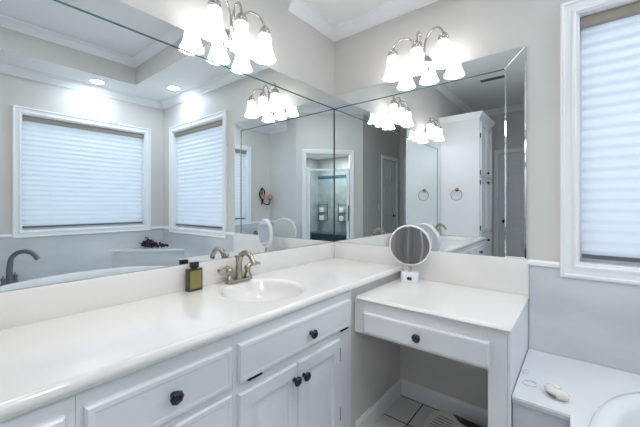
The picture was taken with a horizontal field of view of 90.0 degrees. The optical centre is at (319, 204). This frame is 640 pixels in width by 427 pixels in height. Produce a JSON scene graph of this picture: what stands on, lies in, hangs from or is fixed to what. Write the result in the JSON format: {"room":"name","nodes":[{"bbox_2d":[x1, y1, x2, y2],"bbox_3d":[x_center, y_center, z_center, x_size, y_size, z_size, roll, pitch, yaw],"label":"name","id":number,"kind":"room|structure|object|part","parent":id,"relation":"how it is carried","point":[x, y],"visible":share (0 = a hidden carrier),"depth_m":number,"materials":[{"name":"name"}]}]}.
{"room":"bathroom","nodes":[
{"label":"bathroom","id":0,"kind":"room"},
{"bbox_2d":[3,0,333,291],"bbox_3d":[-1.185,-0.170,0.882,0.120,2.750,4.190,0,0,39],"label":"wall","id":1,"kind":"structure","parent":0,"point":[301,52],"depth_m":1.93,"materials":[{"name":"paint"}]},
{"bbox_2d":[0,242,334,329],"bbox_3d":[-0.620,0.332,1.468,0.020,0.115,2.329,0,0,39],"label":"backsplash","id":2,"kind":"structure","parent":1,"relation":"attached to","point":[25,306],"depth_m":1.25,"materials":[{"name":"stone"}]},
{"bbox_2d":[0,0,334,291],"bbox_3d":[-0.623,-0.264,1.472,0.010,1.076,2.324,0,0,39],"label":"wall mirror","id":3,"kind":"object","parent":1,"relation":"attached to","point":[132,140],"visible":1,"depth_m":1.32,"materials":[{"name":"clear glass"}]},
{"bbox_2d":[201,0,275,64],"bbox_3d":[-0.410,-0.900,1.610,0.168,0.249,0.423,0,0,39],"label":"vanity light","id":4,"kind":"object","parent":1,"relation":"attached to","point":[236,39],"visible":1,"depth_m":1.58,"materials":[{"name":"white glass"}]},
{"bbox_3d":[-0.487,-0.845,1.477,0.121,0.140,0.119,0,0,39],"label":"lamp shade","id":5,"kind":"part","parent":4,"relation":"part of","materials":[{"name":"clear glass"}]},
{"bbox_3d":[-0.454,-0.855,1.645,0.057,0.104,0.104,0,0,39],"label":"wall plate","id":6,"kind":"part","parent":4,"relation":"part of","materials":[{"name":"silver metal"}]},
{"bbox_3d":[-0.466,-0.934,1.552,0.019,0.162,0.169,0,0,13],"label":"arm","id":7,"kind":"part","parent":4,"relation":"part of","materials":[{"name":"silver metal"}]},
{"bbox_3d":[-0.418,-0.940,1.616,0.080,0.169,0.012,0,0,39],"label":"arm","id":8,"kind":"part","parent":4,"relation":"part of","materials":[{"name":"silver metal"}]},
{"bbox_3d":[-0.392,-0.845,1.595,0.121,0.140,0.119,0,0,39],"label":"lamp shade","id":9,"kind":"part","parent":4,"relation":"part of","materials":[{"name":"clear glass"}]},
{"bbox_3d":[-0.366,-0.934,1.676,0.169,0.162,0.019,0,0,-25],"label":"arm","id":10,"kind":"part","parent":4,"relation":"part of","materials":[{"name":"silver metal"}]},
{"bbox_3d":[-0.296,-0.845,1.713,0.121,0.140,0.119,0,0,39],"label":"lamp shade","id":11,"kind":"part","parent":4,"relation":"part of","materials":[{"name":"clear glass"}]},
{"bbox_2d":[303,0,391,24],"bbox_3d":[0.587,-1.415,0.818,2.715,0.260,1.820,0,0,39],"label":"ceiling","id":12,"kind":"structure","parent":0,"point":[336,11],"depth_m":2.08,"materials":[{"name":"paint"}]},
{"bbox_2d":[372,395,440,426],"bbox_3d":[-0.083,1.255,-0.010,2.955,0.100,4.190,0,0,39],"label":"floor","id":13,"kind":"structure","parent":0,"point":[405,411],"depth_m":1.84,"materials":[{"name":"tile"}]},
{"bbox_2d":[0,395,74,426],"bbox_3d":[-0.931,0.816,0.625,0.559,0.778,0.629,0,0,39],"label":"vanity cabinet","id":14,"kind":"object","parent":13,"relation":"on","point":[61,413],"visible":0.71,"depth_m":0.69,"materials":[{"name":"paint"}]},
{"bbox_3d":[-0.742,0.528,0.477,0.019,0.130,0.578,0,0,39],"label":"drawer","id":15,"kind":"part","parent":14,"relation":"part of","materials":[{"name":"paint"}]},
{"bbox_2d":[75,336,231,426],"bbox_3d":[-0.600,0.816,1.033,0.559,0.778,0.421,0,0,39],"label":"base cabinet","id":16,"kind":"object","parent":13,"relation":"on","point":[193,388],"visible":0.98,"depth_m":0.88,"materials":[{"name":"paint"}]},
{"bbox_3d":[-0.392,0.523,0.871,0.031,0.039,0.039,0,0,39],"label":"knob","id":17,"kind":"part","parent":16,"relation":"part of","materials":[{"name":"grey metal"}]},
{"bbox_3d":[-0.412,0.717,0.884,0.019,0.207,0.398,0,0,39],"label":"drawer","id":18,"kind":"part","parent":16,"relation":"part of","materials":[{"name":"paint"}]},
{"bbox_2d":[232,272,399,426],"bbox_3d":[-0.065,0.816,1.694,0.559,0.778,1.277,0,0,39],"label":"vanity cabinet","id":19,"kind":"object","parent":13,"relation":"on","point":[310,366],"visible":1,"depth_m":1.34,"materials":[{"name":"paint"}]},
{"bbox_2d":[0,258,402,422],"bbox_3d":[-0.414,0.454,1.301,0.551,0.131,2.329,0,0,39],"label":"countertop","id":20,"kind":"structure","parent":19,"relation":"on","point":[43,363],"depth_m":1.02,"materials":[{"name":"stone"}]},
{"bbox_2d":[185,261,202,291],"bbox_3d":[-0.574,0.324,1.458,0.035,0.129,0.070,0,0,39],"label":"toiletry bottle","id":21,"kind":"object","parent":20,"relation":"on","point":[194,274],"visible":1,"depth_m":1.44,"materials":[{"name":"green glass"}]},
{"bbox_2d":[217,250,260,283],"bbox_3d":[-0.406,0.308,1.628,0.198,0.163,0.187,0,0,-8],"label":"faucet","id":22,"kind":"object","parent":20,"relation":"on","point":[229,279],"visible":1,"depth_m":1.61,"materials":[{"name":"silver metal"}]},
{"bbox_3d":[-0.467,0.337,1.572,0.046,0.081,0.097,0,0,39],"label":"lever handle","id":23,"kind":"part","parent":22,"relation":"part of","materials":[{"name":"silver metal"}]},
{"bbox_3d":[-0.415,0.382,1.636,0.052,0.014,0.164,0,0,39],"label":"plate","id":24,"kind":"part","parent":22,"relation":"part of","materials":[{"name":"silver metal"}]},
{"bbox_3d":[-0.371,0.302,1.600,0.157,0.151,0.044,0,0,39],"label":"spout","id":25,"kind":"part","parent":22,"relation":"part of","materials":[{"name":"silver metal"}]},
{"bbox_3d":[-0.364,0.337,1.699,0.046,0.081,0.097,0,0,39],"label":"lever handle","id":26,"kind":"part","parent":22,"relation":"part of","materials":[{"name":"silver metal"}]},
{"bbox_2d":[218,279,305,301],"bbox_3d":[-0.266,0.455,1.489,0.414,0.130,0.392,0,0,39],"label":"sink","id":27,"kind":"object","parent":20,"relation":"in","point":[252,290],"depth_m":1.62,"materials":[{"name":"white ceramic"}]},
{"bbox_3d":[-0.182,0.852,1.168,0.018,0.446,0.280,0,0,39],"label":"door","id":28,"kind":"part","parent":19,"relation":"part of","materials":[{"name":"paint"}]},
{"bbox_3d":[-0.062,0.528,1.316,0.019,0.130,0.662,0,0,39],"label":"drawer","id":29,"kind":"part","parent":19,"relation":"part of","materials":[{"name":"paint"}]},
{"bbox_3d":[-0.090,0.685,1.244,0.031,0.039,0.039,0,0,39],"label":"knob","id":30,"kind":"part","parent":19,"relation":"part of","materials":[{"name":"grey metal"}]},
{"bbox_3d":[-0.055,0.689,1.286,0.031,0.039,0.039,0,0,39],"label":"knob","id":31,"kind":"part","parent":19,"relation":"part of","materials":[{"name":"grey metal"}]},
{"bbox_3d":[-0.027,0.533,1.321,0.031,0.039,0.039,0,0,39],"label":"knob","id":32,"kind":"part","parent":19,"relation":"part of","materials":[{"name":"grey metal"}]},
{"bbox_3d":[0.000,0.852,1.393,0.018,0.446,0.286,0,0,39],"label":"door","id":33,"kind":"part","parent":19,"relation":"part of","materials":[{"name":"paint"}]},
{"bbox_3d":[0.324,0.816,1.831,0.021,0.778,0.574,0,0,39],"label":"panel","id":34,"kind":"part","parent":19,"relation":"part of","materials":[{"name":"paint"}]},
{"bbox_2d":[355,278,528,426],"bbox_3d":[0.600,0.830,1.595,0.687,0.751,0.595,0,0,39],"label":"makeup desk","id":35,"kind":"object","parent":13,"relation":"on","point":[486,329],"visible":0.98,"depth_m":1.38,"materials":[{"name":"wood"}]},
{"bbox_2d":[389,225,431,282],"bbox_3d":[0.529,0.286,1.887,0.242,0.336,0.070,0,0,22],"label":"makeup mirror","id":36,"kind":"object","parent":35,"relation":"on","point":[410,245],"visible":1,"depth_m":1.87,"materials":[{"name":"white plastic"}]},
{"bbox_2d":[390,227,428,263],"bbox_3d":[0.525,0.239,1.875,0.221,0.221,0.002,0,0,22],"label":"mirror glass","id":37,"kind":"object","parent":36,"relation":"attached to","point":[409,245],"depth_m":1.87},
{"bbox_3d":[0.415,0.575,1.381,0.039,0.039,0.031,0,0,39],"label":"knob","id":38,"kind":"part","parent":35,"relation":"part of","materials":[{"name":"grey metal"}]},
{"bbox_3d":[0.431,0.576,1.397,0.560,0.102,0.019,0,0,39],"label":"drawer","id":39,"kind":"part","parent":35,"relation":"part of","materials":[{"name":"paint"}]},
{"bbox_3d":[0.685,0.840,1.229,0.066,0.730,0.038,0,0,39],"label":"leg post","id":40,"kind":"part","parent":35,"relation":"part of","materials":[{"name":"paint"}]},
{"bbox_3d":[0.875,0.840,1.402,0.010,0.730,0.547,0,0,39],"label":"trim","id":41,"kind":"part","parent":35,"relation":"part of","materials":[{"name":"paint"}]},
{"bbox_2d":[423,410,483,426],"bbox_3d":[0.707,1.185,1.653,0.310,0.038,0.280,0,0,43],"label":"bathroom scale","id":42,"kind":"object","parent":13,"relation":"on","point":[444,418],"visible":1,"depth_m":1.73,"materials":[{"name":"plastic"}]},
{"bbox_2d":[512,348,639,426],"bbox_3d":[1.058,0.962,0.437,1.487,0.486,1.803,0,0,39],"label":"tub deck","id":43,"kind":"object","parent":13,"relation":"on","point":[588,385],"visible":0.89,"depth_m":1.25,"materials":[{"name":"white stone"}]},
{"bbox_2d":[544,383,569,400],"bbox_3d":[0.886,0.700,1.198,0.058,0.039,0.091,0,0,-13],"label":"soap dish","id":44,"kind":"object","parent":43,"relation":"on","point":[555,391],"visible":1,"depth_m":1.18,"materials":[{"name":"beige ceramic"}]},
{"bbox_2d":[589,392,639,426],"bbox_3d":[1.096,0.911,0.380,1.204,0.438,1.622,0,0,39],"label":"bathtub","id":45,"kind":"object","parent":43,"relation":"in","point":[622,410],"visible":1,"depth_m":1.08,"materials":[{"name":"ceramic"}]},
{"bbox_2d":[334,0,639,409],"bbox_3d":[1.197,-0.170,1.572,2.715,2.750,0.120,0,0,39],"label":"wall","id":46,"kind":"structure","parent":0,"point":[475,29],"depth_m":1.72,"materials":[{"name":"paint"}]},
{"bbox_2d":[287,0,437,41],"bbox_3d":[0.587,-1.248,0.818,2.715,0.075,1.820,0,0,39],"label":"trim","id":47,"kind":"structure","parent":46,"relation":"attached to","point":[392,9],"depth_m":2.12,"materials":[{"name":"paint"}]},
{"bbox_2d":[335,242,402,265],"bbox_3d":[0.320,0.332,2.192,0.528,0.115,0.020,0,0,39],"label":"backsplash","id":48,"kind":"structure","parent":46,"relation":"attached to","point":[350,251],"depth_m":2.19,"materials":[{"name":"stone"}]},
{"bbox_2d":[383,26,454,81],"bbox_3d":[0.580,-0.900,1.886,0.423,0.249,0.168,0,0,39],"label":"vanity light","id":49,"kind":"object","parent":46,"relation":"attached to","point":[420,63],"visible":1,"depth_m":1.85,"materials":[{"name":"white glass"}]},
{"bbox_3d":[0.447,-0.845,1.963,0.119,0.140,0.121,0,0,39],"label":"lamp shade","id":50,"kind":"part","parent":49,"relation":"part of","materials":[{"name":"white glass"}]},
{"bbox_3d":[0.523,-0.934,1.942,0.169,0.162,0.019,0,0,13],"label":"arm","id":51,"kind":"part","parent":49,"relation":"part of","materials":[{"name":"silver metal"}]},
{"bbox_3d":[0.565,-0.845,1.867,0.119,0.140,0.121,0,0,39],"label":"lamp shade","id":52,"kind":"part","parent":49,"relation":"part of","materials":[{"name":"white glass"}]},
{"bbox_3d":[0.587,-0.940,1.894,0.012,0.169,0.080,0,0,39],"label":"arm","id":53,"kind":"part","parent":49,"relation":"part of","materials":[{"name":"silver metal"}]},
{"bbox_3d":[0.615,-0.855,1.929,0.104,0.104,0.057,0,0,39],"label":"wall plate","id":54,"kind":"part","parent":49,"relation":"part of","materials":[{"name":"silver metal"}]},
{"bbox_3d":[0.647,-0.934,1.841,0.019,0.162,0.169,0,0,-25],"label":"arm","id":55,"kind":"part","parent":49,"relation":"part of","materials":[{"name":"silver metal"}]},
{"bbox_3d":[0.683,-0.845,1.772,0.119,0.140,0.121,0,0,39],"label":"lamp shade","id":56,"kind":"part","parent":49,"relation":"part of","materials":[{"name":"white glass"}]},
{"bbox_2d":[355,378,487,426],"bbox_3d":[0.597,1.157,1.640,0.644,0.095,0.530,0,0,39],"label":"baseboard","id":57,"kind":"structure","parent":46,"relation":"attached to","point":[432,398],"depth_m":1.85,"materials":[{"name":"paint"}]},
{"bbox_2d":[334,46,525,258],"bbox_3d":[0.571,-0.264,1.994,1.208,1.076,0.010,0,0,39],"label":"wall mirror","id":58,"kind":"object","parent":46,"relation":"attached to","point":[441,152],"visible":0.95,"depth_m":1.88,"materials":[{"name":"clear glass"}]},
{"bbox_2d":[403,251,528,295],"bbox_3d":[0.787,0.365,1.815,0.670,0.180,0.018,0,0,39],"label":"backsplash","id":59,"kind":"structure","parent":46,"relation":"attached to","point":[503,274],"depth_m":1.75,"materials":[{"name":"stone"}]},
{"bbox_2d":[527,259,559,267],"bbox_3d":[1.059,0.290,0.436,1.501,0.030,1.820,0,0,39],"label":"trim","id":60,"kind":"structure","parent":46,"relation":"attached to","point":[541,263],"depth_m":1.56,"materials":[{"name":"paint"}]},
{"bbox_2d":[529,265,639,373],"bbox_3d":[1.062,0.752,0.433,1.493,0.905,1.820,0,0,39],"label":"backsplash","id":61,"kind":"structure","parent":46,"relation":"attached to","point":[592,321],"depth_m":1.47,"materials":[{"name":"white paint"}]},
{"bbox_2d":[560,0,639,285],"bbox_3d":[1.641,-0.305,1.197,1.183,1.292,0.140,0,0,39],"label":"window","id":62,"kind":"structure","parent":46,"relation":"in","point":[572,264],"depth_m":1.49,"materials":[{"name":"paint"}]},
{"bbox_2d":[581,1,639,262],"bbox_3d":[1.637,-0.314,1.193,1.031,1.130,0.040,0,0,39],"label":"pleated shade","id":63,"kind":"object","parent":62,"relation":"attached to","point":[610,37],"visible":1,"depth_m":1.45,"materials":[{"name":"fabric"}]},
{"bbox_3d":[1.638,0.242,1.194,1.025,0.018,0.028,0,0,39],"label":"rail","id":64,"kind":"part","parent":63,"relation":"part of","materials":[{"name":"grey metal"}]}
]}

